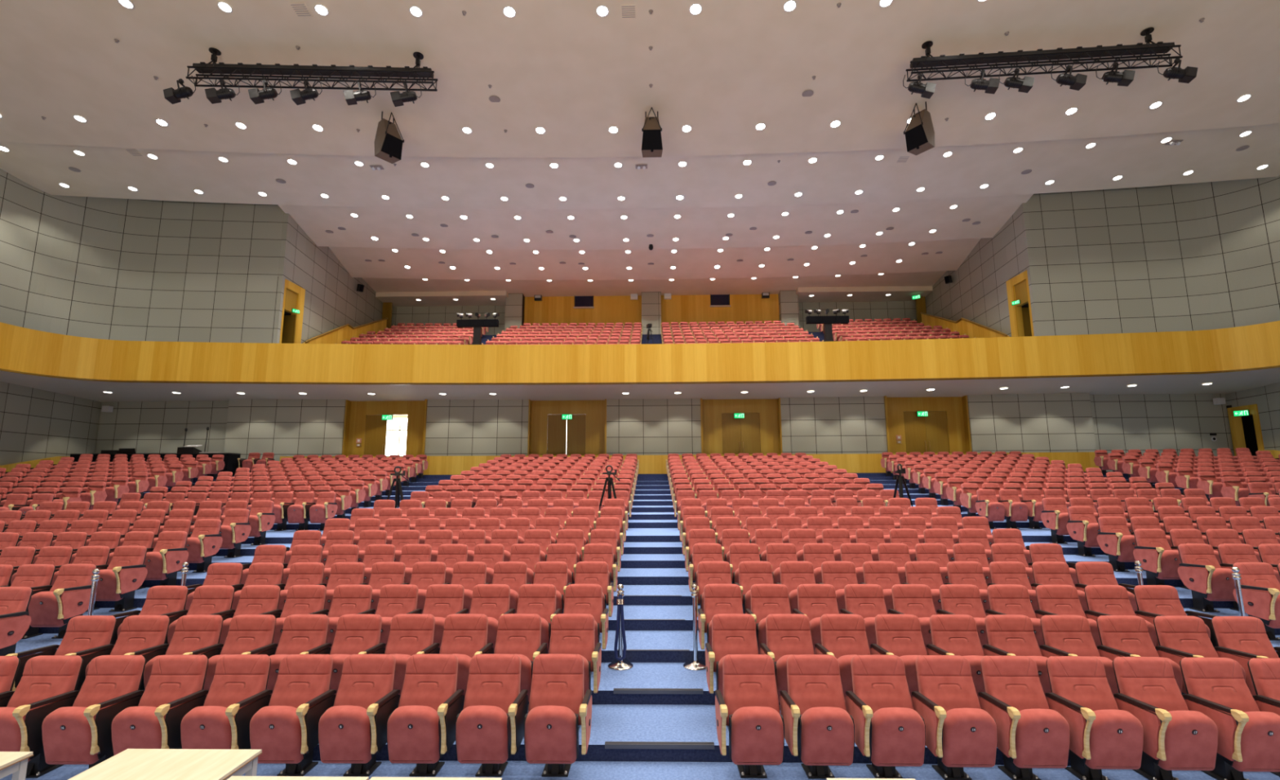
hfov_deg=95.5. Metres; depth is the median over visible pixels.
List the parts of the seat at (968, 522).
backrest, seat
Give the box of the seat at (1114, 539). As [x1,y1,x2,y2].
[1097,516,1137,572]
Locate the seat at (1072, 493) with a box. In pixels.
[1066,488,1097,511]
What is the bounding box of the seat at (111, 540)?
[70,531,121,564]
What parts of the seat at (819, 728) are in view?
panel, armrest, backrest, foot plate, seat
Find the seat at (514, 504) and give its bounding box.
[502,499,522,517]
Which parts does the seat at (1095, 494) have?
backrest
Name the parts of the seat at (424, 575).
seat, backrest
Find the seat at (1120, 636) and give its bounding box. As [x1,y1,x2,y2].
[1096,615,1182,693]
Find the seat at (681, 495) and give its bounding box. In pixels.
[674,490,694,520]
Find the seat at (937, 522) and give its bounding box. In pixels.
[930,516,959,544]
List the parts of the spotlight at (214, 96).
barn door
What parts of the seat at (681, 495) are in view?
backrest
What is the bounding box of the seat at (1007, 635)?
[982,614,1051,698]
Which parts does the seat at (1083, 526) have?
panel, backrest, armrest, foot plate, seat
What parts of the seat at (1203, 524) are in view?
backrest, seat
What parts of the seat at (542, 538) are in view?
seat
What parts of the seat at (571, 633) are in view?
armrest, panel, backrest, seat, armrest, panel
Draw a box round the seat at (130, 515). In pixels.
[97,510,137,532]
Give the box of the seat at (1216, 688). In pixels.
[1179,657,1279,779]
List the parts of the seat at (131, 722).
armrest, panel, seat, backrest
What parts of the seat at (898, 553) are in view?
backrest, seat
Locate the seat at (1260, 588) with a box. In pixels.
[1231,562,1279,640]
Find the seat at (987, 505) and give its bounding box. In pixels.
[975,489,1004,528]
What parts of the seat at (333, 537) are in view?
seat, backrest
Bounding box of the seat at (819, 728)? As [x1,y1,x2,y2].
[779,654,854,779]
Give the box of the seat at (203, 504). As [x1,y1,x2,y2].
[191,501,222,524]
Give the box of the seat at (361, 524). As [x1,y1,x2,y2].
[353,518,380,545]
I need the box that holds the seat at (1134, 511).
[1126,506,1165,532]
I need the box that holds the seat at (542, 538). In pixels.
[524,529,551,561]
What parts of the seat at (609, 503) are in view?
backrest, armrest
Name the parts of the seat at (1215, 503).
backrest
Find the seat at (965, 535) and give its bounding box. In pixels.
[957,528,992,564]
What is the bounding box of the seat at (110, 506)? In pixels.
[79,501,117,519]
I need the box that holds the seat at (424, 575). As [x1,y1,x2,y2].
[402,562,445,613]
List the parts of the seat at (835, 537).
backrest, seat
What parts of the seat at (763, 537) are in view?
seat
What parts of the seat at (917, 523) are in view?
backrest, seat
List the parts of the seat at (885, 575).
backrest, seat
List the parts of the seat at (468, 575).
seat, backrest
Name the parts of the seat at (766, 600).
armrest, seat, backrest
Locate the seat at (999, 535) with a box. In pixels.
[991,528,1031,566]
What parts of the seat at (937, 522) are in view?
backrest, seat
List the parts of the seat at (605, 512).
backrest, armrest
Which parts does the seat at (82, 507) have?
backrest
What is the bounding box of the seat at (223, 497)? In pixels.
[194,492,229,514]
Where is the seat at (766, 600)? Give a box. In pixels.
[745,584,791,654]
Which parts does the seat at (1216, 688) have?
panel, backrest, foot plate, armrest, seat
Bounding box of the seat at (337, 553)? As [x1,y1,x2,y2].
[322,544,359,587]
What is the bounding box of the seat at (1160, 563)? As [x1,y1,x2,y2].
[1133,528,1181,585]
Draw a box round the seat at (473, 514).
[462,507,484,529]
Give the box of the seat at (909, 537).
[889,528,919,561]
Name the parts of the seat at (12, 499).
seat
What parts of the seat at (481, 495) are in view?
backrest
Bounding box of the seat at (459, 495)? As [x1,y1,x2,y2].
[445,491,473,508]
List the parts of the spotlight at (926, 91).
barn door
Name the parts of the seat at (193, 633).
armrest, seat, panel, backrest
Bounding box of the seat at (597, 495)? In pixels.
[588,490,606,511]
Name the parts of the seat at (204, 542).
seat, foot plate, armrest, backrest, panel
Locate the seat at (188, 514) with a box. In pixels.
[158,509,194,534]
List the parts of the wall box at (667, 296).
casing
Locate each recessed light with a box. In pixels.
[0,146,9,151]
[58,182,70,187]
[72,115,87,122]
[72,150,85,155]
[117,0,134,8]
[127,186,137,191]
[146,153,158,159]
[155,118,168,126]
[193,189,204,194]
[217,0,232,13]
[217,156,228,162]
[235,121,246,129]
[257,191,266,196]
[286,159,297,164]
[311,124,323,131]
[314,4,328,16]
[320,193,328,198]
[350,213,358,217]
[354,160,364,166]
[369,165,383,170]
[370,236,378,240]
[381,195,390,199]
[405,214,413,218]
[408,5,422,17]
[420,162,429,168]
[422,237,429,241]
[440,195,449,200]
[460,215,467,219]
[462,126,471,133]
[473,238,479,242]
[484,162,493,168]
[500,196,508,201]
[502,5,515,17]
[513,215,521,219]
[523,238,529,242]
[535,126,545,133]
[549,162,558,168]
[559,196,566,201]
[567,215,574,219]
[573,238,579,242]
[595,4,608,17]
[608,126,618,133]
[613,162,622,168]
[617,195,625,200]
[620,215,627,219]
[622,238,629,242]
[635,164,647,169]
[672,237,679,241]
[673,214,680,218]
[675,195,684,199]
[678,161,686,167]
[681,124,691,132]
[688,3,702,15]
[722,236,728,240]
[727,213,734,217]
[734,194,742,199]
[742,160,751,165]
[755,123,765,130]
[764,247,770,251]
[773,235,779,239]
[781,212,788,216]
[783,0,796,12]
[794,191,802,196]
[808,157,817,163]
[823,233,831,237]
[830,120,840,128]
[835,209,844,214]
[854,190,862,195]
[859,244,866,248]
[874,155,884,160]
[875,231,883,235]
[879,0,893,7]
[892,207,900,212]
[915,186,924,191]
[928,229,936,233]
[942,151,952,157]
[949,204,957,208]
[979,183,988,188]
[984,112,995,119]
[1012,146,1023,153]
[1044,179,1054,185]
[1065,106,1077,115]
[1084,142,1096,148]
[1111,175,1123,180]
[1148,101,1162,109]
[1160,137,1173,143]
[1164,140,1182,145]
[1182,169,1194,175]
[1235,93,1251,102]
[1238,130,1252,137]
[1256,164,1268,169]
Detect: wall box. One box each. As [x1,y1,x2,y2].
[534,294,542,301]
[630,293,637,300]
[664,293,671,299]
[761,292,769,298]
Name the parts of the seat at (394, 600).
seat, backrest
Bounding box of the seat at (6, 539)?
[0,532,19,553]
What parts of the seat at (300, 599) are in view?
panel, seat, backrest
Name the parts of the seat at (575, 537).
backrest, seat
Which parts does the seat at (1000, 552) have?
backrest, seat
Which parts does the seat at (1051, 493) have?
backrest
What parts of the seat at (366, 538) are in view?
seat, backrest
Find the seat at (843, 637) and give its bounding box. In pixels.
[814,613,870,699]
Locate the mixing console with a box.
[177,447,201,453]
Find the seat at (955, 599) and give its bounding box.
[936,584,987,649]
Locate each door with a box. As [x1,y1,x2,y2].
[279,278,305,343]
[364,415,387,456]
[546,414,585,455]
[721,413,760,454]
[903,411,949,453]
[1005,270,1034,337]
[1226,404,1264,456]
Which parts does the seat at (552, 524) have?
seat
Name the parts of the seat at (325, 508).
armrest, panel, seat, backrest, armrest, panel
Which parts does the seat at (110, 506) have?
backrest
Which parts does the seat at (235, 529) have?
seat, foot plate, armrest, backrest, panel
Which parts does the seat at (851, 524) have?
seat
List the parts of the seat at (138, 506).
backrest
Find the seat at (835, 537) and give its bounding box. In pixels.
[822,528,850,561]
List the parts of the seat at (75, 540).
seat, backrest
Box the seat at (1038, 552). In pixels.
[1028,543,1078,587]
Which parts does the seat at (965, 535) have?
backrest, seat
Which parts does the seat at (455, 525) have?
seat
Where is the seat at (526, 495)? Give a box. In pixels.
[521,491,539,507]
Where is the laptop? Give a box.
[119,448,135,453]
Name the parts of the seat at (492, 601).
backrest, seat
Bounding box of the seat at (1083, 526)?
[1066,506,1100,556]
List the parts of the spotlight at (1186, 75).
barn door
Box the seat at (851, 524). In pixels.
[837,516,863,543]
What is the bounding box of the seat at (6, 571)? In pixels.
[0,564,13,586]
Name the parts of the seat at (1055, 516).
panel, backrest, armrest, seat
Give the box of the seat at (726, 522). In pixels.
[715,516,740,546]
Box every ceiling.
[0,0,1279,306]
[0,366,1279,402]
[284,311,290,315]
[1021,302,1028,307]
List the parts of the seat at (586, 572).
backrest, seat, armrest, panel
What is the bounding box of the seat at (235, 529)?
[218,509,251,558]
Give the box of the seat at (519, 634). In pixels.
[474,613,541,707]
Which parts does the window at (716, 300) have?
sill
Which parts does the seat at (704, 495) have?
seat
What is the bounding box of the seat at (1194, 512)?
[1187,506,1231,528]
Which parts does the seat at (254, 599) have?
seat, panel, backrest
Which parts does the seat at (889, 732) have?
panel, armrest, backrest, foot plate, seat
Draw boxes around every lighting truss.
[186,47,437,91]
[905,26,1182,81]
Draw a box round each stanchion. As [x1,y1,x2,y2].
[87,568,99,615]
[181,562,188,586]
[607,584,633,671]
[683,584,706,671]
[1134,560,1143,585]
[1231,567,1245,616]
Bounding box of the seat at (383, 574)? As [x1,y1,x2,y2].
[358,562,405,613]
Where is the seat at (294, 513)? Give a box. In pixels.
[280,492,315,531]
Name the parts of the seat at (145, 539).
seat, backrest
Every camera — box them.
[101,405,113,412]
[648,244,653,250]
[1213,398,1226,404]
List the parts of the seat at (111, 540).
seat, backrest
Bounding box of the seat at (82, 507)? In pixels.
[49,501,90,519]
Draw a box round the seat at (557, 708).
[507,653,591,777]
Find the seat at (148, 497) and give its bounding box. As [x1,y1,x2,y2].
[142,493,163,510]
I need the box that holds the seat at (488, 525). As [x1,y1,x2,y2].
[475,517,500,544]
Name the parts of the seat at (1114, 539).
panel, backrest, armrest, foot plate, seat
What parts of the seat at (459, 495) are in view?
backrest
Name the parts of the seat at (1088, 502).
backrest, seat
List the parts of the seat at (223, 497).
panel, backrest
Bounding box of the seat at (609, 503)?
[598,498,628,532]
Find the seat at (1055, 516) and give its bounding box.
[1040,497,1070,543]
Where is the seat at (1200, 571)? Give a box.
[1177,543,1235,613]
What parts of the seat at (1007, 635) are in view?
panel, backrest, seat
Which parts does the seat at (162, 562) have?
seat, armrest, backrest, panel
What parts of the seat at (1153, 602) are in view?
panel, backrest, panel, seat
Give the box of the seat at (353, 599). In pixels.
[307,584,372,648]
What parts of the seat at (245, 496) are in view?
seat, backrest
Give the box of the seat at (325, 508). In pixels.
[302,492,337,530]
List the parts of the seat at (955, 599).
backrest, seat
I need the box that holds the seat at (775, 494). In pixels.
[766,489,785,506]
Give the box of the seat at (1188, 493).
[1183,488,1210,506]
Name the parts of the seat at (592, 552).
backrest, seat, armrest, panel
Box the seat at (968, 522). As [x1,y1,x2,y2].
[961,516,993,548]
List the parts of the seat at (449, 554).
seat, backrest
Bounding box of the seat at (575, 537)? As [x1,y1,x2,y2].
[546,529,583,584]
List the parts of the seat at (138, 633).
armrest, seat, panel, backrest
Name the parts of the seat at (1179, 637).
panel, backrest, armrest, seat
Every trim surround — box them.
[342,399,427,456]
[527,399,606,455]
[700,398,782,454]
[884,395,972,453]
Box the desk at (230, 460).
[70,453,240,475]
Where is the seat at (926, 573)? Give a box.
[902,561,943,614]
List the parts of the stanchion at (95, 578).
post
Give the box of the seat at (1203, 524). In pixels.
[1195,516,1244,544]
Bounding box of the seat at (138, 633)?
[65,615,169,695]
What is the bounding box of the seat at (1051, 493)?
[1044,488,1070,508]
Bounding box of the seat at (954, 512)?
[936,506,963,529]
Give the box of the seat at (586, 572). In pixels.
[563,561,613,617]
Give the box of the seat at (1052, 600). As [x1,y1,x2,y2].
[1035,585,1101,650]
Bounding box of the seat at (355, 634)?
[299,614,382,695]
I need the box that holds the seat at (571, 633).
[533,613,601,697]
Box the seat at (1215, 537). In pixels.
[1204,528,1261,562]
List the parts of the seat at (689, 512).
panel, armrest, backrest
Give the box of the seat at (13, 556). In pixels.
[0,546,35,569]
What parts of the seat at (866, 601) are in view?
backrest, seat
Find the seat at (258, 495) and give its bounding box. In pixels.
[247,492,271,511]
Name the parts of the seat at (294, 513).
armrest, panel, seat, backrest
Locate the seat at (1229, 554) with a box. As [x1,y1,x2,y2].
[1217,543,1279,613]
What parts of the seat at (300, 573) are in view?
seat, backrest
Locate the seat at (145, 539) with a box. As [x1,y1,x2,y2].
[106,531,155,590]
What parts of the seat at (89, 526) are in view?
seat, backrest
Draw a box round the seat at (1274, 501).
[1267,497,1279,514]
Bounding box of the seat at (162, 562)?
[143,531,188,586]
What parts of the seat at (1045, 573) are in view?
backrest, seat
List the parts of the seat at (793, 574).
seat, backrest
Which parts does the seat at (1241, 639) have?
panel, backrest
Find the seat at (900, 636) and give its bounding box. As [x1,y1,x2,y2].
[870,614,927,697]
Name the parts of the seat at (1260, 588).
panel, backrest, seat, armrest, foot plate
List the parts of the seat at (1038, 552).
backrest, seat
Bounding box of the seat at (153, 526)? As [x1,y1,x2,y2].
[118,520,160,546]
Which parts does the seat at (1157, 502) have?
backrest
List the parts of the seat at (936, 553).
backrest, seat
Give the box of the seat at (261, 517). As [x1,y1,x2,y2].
[248,500,275,545]
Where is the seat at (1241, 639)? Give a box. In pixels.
[1210,616,1279,701]
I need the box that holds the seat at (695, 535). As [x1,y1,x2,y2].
[684,528,715,577]
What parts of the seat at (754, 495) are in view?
seat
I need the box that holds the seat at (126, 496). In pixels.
[115,493,141,510]
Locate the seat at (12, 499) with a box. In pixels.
[0,493,28,511]
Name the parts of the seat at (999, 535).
backrest, seat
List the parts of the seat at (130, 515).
backrest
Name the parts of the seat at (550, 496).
seat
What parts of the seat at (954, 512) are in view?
backrest, seat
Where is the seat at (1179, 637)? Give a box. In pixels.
[1153,616,1245,699]
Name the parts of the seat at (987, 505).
panel, backrest, armrest, seat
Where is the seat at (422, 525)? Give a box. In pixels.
[414,518,439,544]
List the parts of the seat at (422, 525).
seat, backrest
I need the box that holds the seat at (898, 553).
[877,543,911,584]
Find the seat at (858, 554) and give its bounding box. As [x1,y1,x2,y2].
[840,543,872,584]
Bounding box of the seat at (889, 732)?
[844,654,925,778]
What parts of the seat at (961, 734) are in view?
panel, armrest, backrest, foot plate, seat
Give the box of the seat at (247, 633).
[183,614,275,695]
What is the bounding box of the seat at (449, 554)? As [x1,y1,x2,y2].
[435,544,467,584]
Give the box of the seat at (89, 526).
[50,520,99,546]
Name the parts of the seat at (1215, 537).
backrest, seat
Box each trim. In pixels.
[0,365,1279,385]
[0,456,70,471]
[302,320,386,344]
[304,317,387,342]
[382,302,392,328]
[604,742,714,749]
[613,688,703,694]
[617,649,689,651]
[624,595,681,596]
[624,619,684,620]
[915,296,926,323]
[920,312,1007,336]
[921,314,1009,337]
[1257,449,1279,458]
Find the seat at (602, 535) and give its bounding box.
[581,528,621,577]
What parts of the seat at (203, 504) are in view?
seat, backrest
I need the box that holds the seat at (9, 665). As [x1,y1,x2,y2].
[0,656,20,693]
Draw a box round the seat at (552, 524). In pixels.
[535,517,559,544]
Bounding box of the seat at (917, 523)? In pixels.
[899,516,926,543]
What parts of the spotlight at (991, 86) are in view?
barn door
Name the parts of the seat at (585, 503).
backrest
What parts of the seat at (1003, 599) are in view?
backrest, seat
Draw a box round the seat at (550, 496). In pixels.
[543,491,561,507]
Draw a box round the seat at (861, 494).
[857,489,876,506]
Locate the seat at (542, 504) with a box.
[527,499,548,517]
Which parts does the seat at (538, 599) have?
backrest, seat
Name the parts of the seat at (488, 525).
seat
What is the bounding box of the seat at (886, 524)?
[868,516,894,543]
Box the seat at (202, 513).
[189,509,222,557]
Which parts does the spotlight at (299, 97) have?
barn door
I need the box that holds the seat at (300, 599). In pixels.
[259,585,326,648]
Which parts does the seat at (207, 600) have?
seat, panel, backrest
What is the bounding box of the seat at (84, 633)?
[5,615,116,696]
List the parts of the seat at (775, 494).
seat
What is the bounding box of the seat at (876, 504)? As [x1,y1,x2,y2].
[862,497,884,516]
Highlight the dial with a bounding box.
[1210,436,1216,441]
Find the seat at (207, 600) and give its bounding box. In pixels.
[160,585,234,644]
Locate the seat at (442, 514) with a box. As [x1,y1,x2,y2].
[434,507,457,529]
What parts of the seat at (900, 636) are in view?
panel, backrest, seat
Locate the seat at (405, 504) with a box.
[399,499,420,518]
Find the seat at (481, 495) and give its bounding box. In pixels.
[471,491,495,507]
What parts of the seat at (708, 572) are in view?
armrest, seat, backrest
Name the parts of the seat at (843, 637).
panel, backrest, seat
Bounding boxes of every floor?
[0,471,1279,779]
[481,332,824,344]
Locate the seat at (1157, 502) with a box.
[1152,497,1189,517]
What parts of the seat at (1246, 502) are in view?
backrest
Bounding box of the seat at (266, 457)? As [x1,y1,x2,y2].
[251,453,274,468]
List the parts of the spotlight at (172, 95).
barn door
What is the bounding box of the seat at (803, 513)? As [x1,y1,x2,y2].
[794,506,817,528]
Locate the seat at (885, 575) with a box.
[859,561,900,614]
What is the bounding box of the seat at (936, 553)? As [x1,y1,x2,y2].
[915,543,949,584]
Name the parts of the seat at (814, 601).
seat, backrest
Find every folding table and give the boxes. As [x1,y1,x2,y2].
[0,751,33,779]
[67,749,262,779]
[226,776,368,779]
[369,777,502,779]
[826,778,915,779]
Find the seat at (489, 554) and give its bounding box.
[472,543,504,584]
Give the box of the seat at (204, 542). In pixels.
[185,519,222,573]
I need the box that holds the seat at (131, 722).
[83,654,208,755]
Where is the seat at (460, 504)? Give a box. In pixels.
[450,499,471,518]
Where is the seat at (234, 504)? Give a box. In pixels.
[220,500,248,544]
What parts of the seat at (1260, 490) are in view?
panel, backrest, armrest, seat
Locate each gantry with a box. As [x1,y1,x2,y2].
[456,319,498,344]
[805,315,849,342]
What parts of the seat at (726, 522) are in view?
seat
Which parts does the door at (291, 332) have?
head panel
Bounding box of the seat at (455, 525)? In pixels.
[444,518,470,544]
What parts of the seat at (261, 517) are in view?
seat, armrest, backrest, panel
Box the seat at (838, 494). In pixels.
[831,489,853,506]
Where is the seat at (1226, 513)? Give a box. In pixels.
[1217,506,1265,528]
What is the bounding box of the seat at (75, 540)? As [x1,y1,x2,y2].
[32,532,88,564]
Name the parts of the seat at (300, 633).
panel, seat, backrest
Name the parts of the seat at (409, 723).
armrest, panel, seat, foot plate, backrest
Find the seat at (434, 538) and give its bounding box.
[424,529,453,562]
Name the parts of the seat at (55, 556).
seat, backrest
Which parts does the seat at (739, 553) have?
seat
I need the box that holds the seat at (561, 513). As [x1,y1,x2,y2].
[544,507,567,529]
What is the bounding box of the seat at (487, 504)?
[475,499,497,517]
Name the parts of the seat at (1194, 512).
backrest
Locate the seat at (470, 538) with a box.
[457,529,485,561]
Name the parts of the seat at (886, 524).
backrest, seat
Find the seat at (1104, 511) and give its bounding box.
[1097,506,1132,555]
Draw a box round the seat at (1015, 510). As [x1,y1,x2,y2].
[998,489,1027,528]
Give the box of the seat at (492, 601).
[455,584,510,651]
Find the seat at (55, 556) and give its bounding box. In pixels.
[8,546,73,586]
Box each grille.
[359,284,364,291]
[380,133,403,159]
[641,129,662,151]
[905,124,928,151]
[944,275,949,283]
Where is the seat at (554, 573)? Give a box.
[526,561,567,613]
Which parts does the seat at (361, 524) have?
seat, backrest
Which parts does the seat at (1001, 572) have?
backrest, seat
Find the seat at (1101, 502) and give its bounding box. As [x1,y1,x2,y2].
[1096,497,1129,521]
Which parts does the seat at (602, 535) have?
backrest, armrest, panel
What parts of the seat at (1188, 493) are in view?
backrest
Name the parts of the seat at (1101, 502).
backrest, seat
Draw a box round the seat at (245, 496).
[221,492,250,515]
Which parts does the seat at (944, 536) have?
backrest, seat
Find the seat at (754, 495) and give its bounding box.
[743,490,762,506]
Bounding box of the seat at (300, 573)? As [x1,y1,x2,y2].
[275,562,324,613]
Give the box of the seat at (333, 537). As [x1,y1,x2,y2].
[320,530,354,566]
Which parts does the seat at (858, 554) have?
backrest, seat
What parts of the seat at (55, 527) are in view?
backrest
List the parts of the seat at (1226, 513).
backrest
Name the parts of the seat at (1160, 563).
panel, backrest, armrest, seat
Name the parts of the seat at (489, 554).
backrest, seat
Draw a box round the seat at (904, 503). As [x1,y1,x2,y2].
[888,497,911,516]
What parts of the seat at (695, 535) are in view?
panel, armrest, seat, backrest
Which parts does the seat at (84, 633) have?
armrest, panel, backrest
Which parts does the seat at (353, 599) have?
seat, backrest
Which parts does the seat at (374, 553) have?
seat, backrest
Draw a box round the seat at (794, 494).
[788,489,809,506]
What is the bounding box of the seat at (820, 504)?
[809,497,831,516]
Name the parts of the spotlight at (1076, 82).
barn door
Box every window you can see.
[385,417,407,456]
[573,295,594,308]
[710,294,730,307]
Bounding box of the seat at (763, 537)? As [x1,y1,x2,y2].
[755,528,782,561]
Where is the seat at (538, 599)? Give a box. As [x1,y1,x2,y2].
[501,584,555,653]
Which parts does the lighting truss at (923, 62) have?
ceiling plate, ceiling plate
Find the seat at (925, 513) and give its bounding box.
[907,506,933,528]
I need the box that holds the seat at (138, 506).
[107,501,143,519]
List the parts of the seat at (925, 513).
seat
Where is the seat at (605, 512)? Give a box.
[593,507,626,542]
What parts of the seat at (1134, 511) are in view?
backrest, seat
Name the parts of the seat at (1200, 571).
panel, backrest, foot plate, armrest, seat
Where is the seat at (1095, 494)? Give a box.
[1089,488,1122,506]
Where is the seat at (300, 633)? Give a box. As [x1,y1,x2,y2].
[241,614,328,695]
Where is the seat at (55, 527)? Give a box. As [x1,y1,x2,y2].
[17,520,68,546]
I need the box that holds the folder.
[199,452,224,453]
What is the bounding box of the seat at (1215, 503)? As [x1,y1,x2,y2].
[1208,497,1251,516]
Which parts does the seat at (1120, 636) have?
panel, backrest, armrest, seat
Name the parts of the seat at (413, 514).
seat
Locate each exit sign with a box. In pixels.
[291,308,299,314]
[382,414,392,420]
[561,414,572,419]
[733,413,744,418]
[911,294,920,299]
[916,411,928,417]
[1011,299,1020,306]
[1233,409,1249,417]
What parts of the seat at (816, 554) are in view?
seat, backrest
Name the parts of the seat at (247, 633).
panel, seat, backrest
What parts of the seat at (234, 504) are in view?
seat, backrest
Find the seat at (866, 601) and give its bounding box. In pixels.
[840,584,887,650]
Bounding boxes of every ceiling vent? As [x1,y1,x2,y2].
[68,167,80,172]
[124,148,144,156]
[275,178,285,183]
[288,2,313,17]
[337,226,346,230]
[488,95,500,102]
[525,183,533,187]
[620,4,636,18]
[767,181,776,186]
[801,89,813,96]
[850,209,858,213]
[885,226,893,230]
[895,155,910,163]
[962,218,970,222]
[1021,169,1031,174]
[1235,145,1248,151]
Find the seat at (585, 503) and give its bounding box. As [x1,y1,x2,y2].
[571,498,599,521]
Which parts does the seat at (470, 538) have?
seat, backrest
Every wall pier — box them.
[504,293,524,331]
[641,292,661,334]
[777,290,799,328]
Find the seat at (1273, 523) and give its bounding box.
[1262,516,1279,537]
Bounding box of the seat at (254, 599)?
[208,585,280,648]
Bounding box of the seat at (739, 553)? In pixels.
[728,543,759,584]
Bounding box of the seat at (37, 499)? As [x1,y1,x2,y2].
[8,493,54,517]
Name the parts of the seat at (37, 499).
armrest, panel, seat, armrest, backrest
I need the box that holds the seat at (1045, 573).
[1031,561,1088,614]
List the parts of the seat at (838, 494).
backrest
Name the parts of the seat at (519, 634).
panel, backrest, seat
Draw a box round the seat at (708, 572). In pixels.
[692,561,732,617]
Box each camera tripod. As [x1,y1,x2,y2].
[386,466,409,508]
[599,465,620,511]
[645,324,653,344]
[893,463,913,506]
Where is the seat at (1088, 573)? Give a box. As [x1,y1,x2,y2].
[1075,561,1137,614]
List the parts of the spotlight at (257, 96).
barn door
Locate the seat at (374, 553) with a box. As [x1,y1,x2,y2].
[362,544,395,585]
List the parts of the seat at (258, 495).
backrest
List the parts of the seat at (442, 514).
seat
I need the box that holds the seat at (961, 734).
[911,655,997,779]
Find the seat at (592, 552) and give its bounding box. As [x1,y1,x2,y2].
[573,543,617,591]
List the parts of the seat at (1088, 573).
panel, backrest, panel, seat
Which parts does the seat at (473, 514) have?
seat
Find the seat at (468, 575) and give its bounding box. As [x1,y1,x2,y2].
[443,561,486,613]
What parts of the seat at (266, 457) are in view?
seat, backrest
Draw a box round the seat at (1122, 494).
[1112,488,1134,511]
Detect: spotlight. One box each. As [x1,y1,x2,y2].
[163,75,195,104]
[204,77,239,103]
[248,77,281,104]
[289,78,322,105]
[342,80,376,105]
[390,80,422,106]
[457,313,463,319]
[465,313,471,317]
[475,312,480,319]
[484,312,490,319]
[493,312,499,317]
[804,309,812,315]
[813,309,821,315]
[832,309,839,314]
[841,309,848,314]
[902,73,936,98]
[964,69,999,93]
[998,67,1034,93]
[1050,65,1087,90]
[1095,62,1135,86]
[1157,57,1197,83]
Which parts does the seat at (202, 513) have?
seat, backrest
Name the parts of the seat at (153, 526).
seat, backrest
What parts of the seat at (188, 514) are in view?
seat, backrest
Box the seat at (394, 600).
[356,584,417,648]
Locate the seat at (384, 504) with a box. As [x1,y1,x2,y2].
[373,499,395,518]
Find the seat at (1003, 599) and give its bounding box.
[985,584,1044,649]
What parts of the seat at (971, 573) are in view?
backrest, seat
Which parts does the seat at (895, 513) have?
seat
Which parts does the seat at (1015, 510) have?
panel, backrest, armrest, seat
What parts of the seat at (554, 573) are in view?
backrest, seat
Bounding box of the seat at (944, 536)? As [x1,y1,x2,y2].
[923,528,954,562]
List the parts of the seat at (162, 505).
backrest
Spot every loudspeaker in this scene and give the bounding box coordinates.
[356,284,364,292]
[374,111,404,164]
[641,106,662,157]
[903,101,934,155]
[944,275,952,284]
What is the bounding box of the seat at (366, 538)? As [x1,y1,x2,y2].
[357,530,386,562]
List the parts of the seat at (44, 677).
panel, seat, foot plate, backrest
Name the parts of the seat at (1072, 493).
backrest, seat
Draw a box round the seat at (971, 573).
[944,561,990,614]
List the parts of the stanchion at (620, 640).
post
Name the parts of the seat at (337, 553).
seat, backrest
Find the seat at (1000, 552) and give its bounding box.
[989,543,1035,587]
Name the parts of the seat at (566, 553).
backrest, seat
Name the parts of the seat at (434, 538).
seat, backrest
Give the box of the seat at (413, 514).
[406,508,430,529]
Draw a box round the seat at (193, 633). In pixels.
[124,614,223,690]
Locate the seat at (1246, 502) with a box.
[1238,497,1279,515]
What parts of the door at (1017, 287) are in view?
head panel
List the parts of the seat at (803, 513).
seat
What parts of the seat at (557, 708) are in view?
armrest, panel, seat, backrest, foot plate, armrest, panel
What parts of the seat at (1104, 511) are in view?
backrest, seat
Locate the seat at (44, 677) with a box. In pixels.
[0,655,83,778]
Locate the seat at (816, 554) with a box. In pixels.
[803,543,835,584]
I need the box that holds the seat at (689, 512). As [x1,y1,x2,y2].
[679,506,705,546]
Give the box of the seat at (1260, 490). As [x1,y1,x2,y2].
[1247,482,1279,506]
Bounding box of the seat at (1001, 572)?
[987,561,1039,614]
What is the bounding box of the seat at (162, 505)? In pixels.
[136,501,170,520]
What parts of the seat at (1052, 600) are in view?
panel, backrest, seat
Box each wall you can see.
[0,168,290,343]
[0,381,101,465]
[94,400,229,453]
[223,399,346,461]
[278,212,306,287]
[279,452,1099,475]
[301,235,382,343]
[391,305,505,335]
[392,415,407,418]
[424,400,528,456]
[524,293,779,328]
[606,398,701,455]
[780,396,887,454]
[798,301,916,332]
[924,226,1011,337]
[967,392,1096,453]
[1003,201,1034,279]
[1020,175,1279,336]
[1089,394,1234,471]
[1225,388,1257,407]
[1240,416,1248,448]
[1243,415,1257,455]
[1254,382,1279,450]
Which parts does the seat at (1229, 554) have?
backrest, seat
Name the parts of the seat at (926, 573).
backrest, seat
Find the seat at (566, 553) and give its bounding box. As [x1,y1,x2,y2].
[534,543,576,584]
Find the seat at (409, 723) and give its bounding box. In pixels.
[366,653,457,777]
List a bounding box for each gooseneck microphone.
[182,428,187,447]
[204,426,209,452]
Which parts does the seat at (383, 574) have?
seat, backrest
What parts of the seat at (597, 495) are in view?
backrest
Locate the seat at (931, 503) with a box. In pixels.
[915,497,937,516]
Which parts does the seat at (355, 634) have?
panel, seat, backrest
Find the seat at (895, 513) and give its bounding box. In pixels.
[879,506,903,528]
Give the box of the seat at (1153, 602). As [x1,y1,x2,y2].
[1133,585,1217,651]
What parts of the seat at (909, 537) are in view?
backrest, seat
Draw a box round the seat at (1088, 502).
[1069,497,1098,542]
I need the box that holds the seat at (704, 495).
[699,490,717,511]
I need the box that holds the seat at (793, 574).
[775,561,815,613]
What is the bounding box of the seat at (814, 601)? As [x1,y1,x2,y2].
[792,584,839,653]

